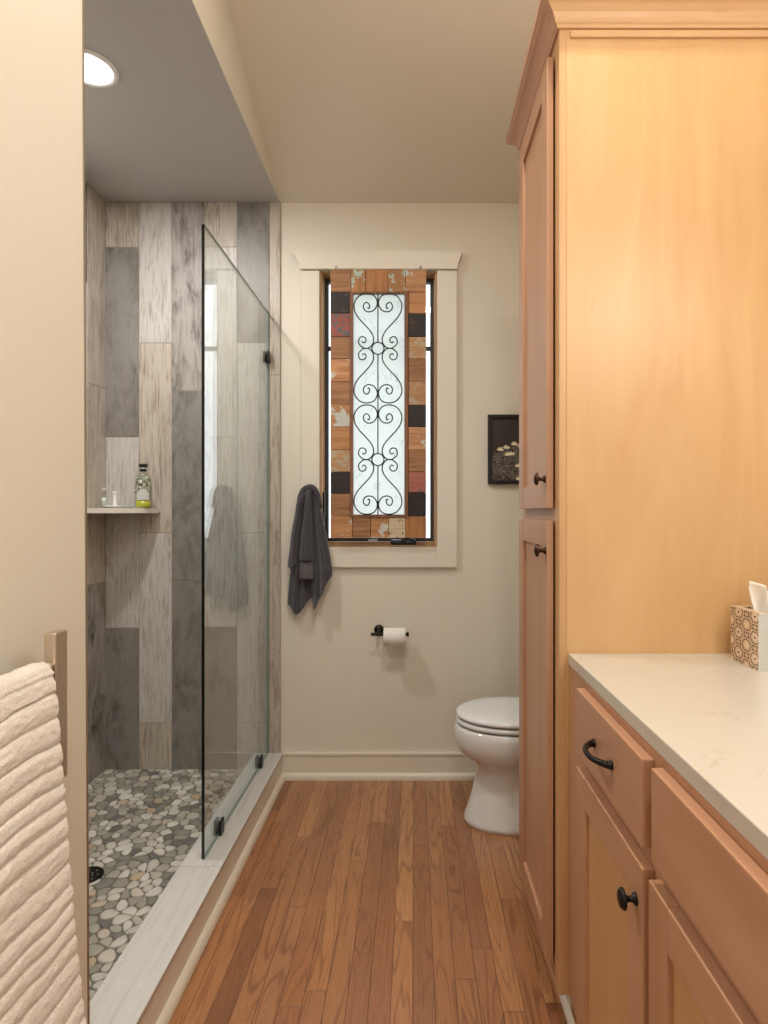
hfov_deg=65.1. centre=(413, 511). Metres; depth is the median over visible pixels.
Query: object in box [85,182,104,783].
wall
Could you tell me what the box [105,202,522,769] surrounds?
wall
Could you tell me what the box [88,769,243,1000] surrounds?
floor
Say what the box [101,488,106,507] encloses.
bottle
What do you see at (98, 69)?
diffuser
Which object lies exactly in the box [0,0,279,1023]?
wall
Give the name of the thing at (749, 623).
tissue box
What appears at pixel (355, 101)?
ceiling
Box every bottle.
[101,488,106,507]
[135,464,151,507]
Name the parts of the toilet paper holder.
arm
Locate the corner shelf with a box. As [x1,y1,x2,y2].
[87,508,159,512]
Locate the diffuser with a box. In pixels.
[84,53,112,83]
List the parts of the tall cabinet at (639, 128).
door panel, door panel, door, door, knob, knob, crown moulding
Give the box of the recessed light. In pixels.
[84,48,118,87]
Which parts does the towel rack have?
rail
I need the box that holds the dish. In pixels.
[103,505,120,507]
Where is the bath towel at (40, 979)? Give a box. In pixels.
[0,662,86,1023]
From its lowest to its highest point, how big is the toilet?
0.775 m
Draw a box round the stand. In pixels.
[112,491,117,504]
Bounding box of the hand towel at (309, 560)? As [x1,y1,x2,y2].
[288,484,331,614]
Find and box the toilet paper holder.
[371,625,408,636]
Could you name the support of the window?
in the wall at (153, 250)
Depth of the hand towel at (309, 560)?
2.80 m
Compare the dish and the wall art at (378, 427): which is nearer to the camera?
the dish
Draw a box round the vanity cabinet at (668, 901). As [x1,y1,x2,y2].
[569,665,767,1023]
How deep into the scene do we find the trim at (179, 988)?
1.85 m
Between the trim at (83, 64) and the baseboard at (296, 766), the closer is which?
the trim at (83, 64)
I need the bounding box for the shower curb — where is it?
[90,753,282,1023]
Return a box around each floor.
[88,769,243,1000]
[169,781,566,1023]
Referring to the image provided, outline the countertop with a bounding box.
[568,653,767,859]
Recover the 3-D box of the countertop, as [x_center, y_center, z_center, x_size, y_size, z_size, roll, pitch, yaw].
[0.652,0.358,0.791,0.554,0.028,1.342,0,0,0]
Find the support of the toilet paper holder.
attached to the wall at (153, 250)
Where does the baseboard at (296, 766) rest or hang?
attached to the wall at (153, 250)
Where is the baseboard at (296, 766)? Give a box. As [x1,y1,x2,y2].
[281,752,476,780]
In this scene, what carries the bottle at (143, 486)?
on the corner shelf
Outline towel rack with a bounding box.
[44,629,66,776]
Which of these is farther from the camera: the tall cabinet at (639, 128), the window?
the window
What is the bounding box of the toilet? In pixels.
[454,697,518,836]
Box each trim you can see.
[82,0,89,1023]
[138,761,279,1023]
[156,775,284,1023]
[550,966,574,1023]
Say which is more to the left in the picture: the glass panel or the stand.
the stand
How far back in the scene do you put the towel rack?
0.96 m
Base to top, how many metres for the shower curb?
0.125 m
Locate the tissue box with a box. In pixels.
[731,581,767,670]
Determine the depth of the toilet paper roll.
2.76 m
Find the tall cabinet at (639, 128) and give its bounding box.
[506,0,767,994]
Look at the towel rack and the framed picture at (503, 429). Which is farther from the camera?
the framed picture at (503, 429)
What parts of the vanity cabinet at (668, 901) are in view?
handle, door panel, drawer, door, knob, door panel, door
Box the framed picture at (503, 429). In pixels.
[488,414,518,483]
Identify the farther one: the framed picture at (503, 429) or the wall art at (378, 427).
the framed picture at (503, 429)
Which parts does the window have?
lock lever, frame, sash, crank handle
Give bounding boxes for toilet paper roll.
[383,628,405,644]
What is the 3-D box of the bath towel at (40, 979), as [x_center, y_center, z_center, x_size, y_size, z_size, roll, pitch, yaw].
[-0.557,0.569,0.670,0.114,0.684,0.566,0,0,0]
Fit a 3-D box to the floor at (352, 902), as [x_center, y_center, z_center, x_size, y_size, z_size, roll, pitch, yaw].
[0.145,1.300,0.682,1.770,0.060,4.564,0,0,0]
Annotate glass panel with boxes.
[202,224,270,858]
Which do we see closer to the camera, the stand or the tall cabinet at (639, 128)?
the tall cabinet at (639, 128)
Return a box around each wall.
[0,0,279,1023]
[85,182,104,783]
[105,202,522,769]
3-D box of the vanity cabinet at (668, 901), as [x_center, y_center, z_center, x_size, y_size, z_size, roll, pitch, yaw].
[0.626,0.821,0.806,0.606,0.898,1.312,0,0,0]
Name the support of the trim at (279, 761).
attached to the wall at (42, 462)
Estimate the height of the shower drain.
0.004 m
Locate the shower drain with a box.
[89,866,103,883]
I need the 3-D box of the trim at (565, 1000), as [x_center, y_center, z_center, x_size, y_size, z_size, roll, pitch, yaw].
[0.398,1.228,1.077,0.034,0.085,1.755,0,0,0]
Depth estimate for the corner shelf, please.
2.66 m
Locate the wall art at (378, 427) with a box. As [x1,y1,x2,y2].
[330,265,425,537]
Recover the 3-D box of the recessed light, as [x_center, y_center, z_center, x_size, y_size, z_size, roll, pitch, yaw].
[-1.080,-1.471,1.990,0.184,0.008,0.184,0,0,0]
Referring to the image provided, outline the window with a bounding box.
[292,251,461,566]
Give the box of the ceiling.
[84,0,539,202]

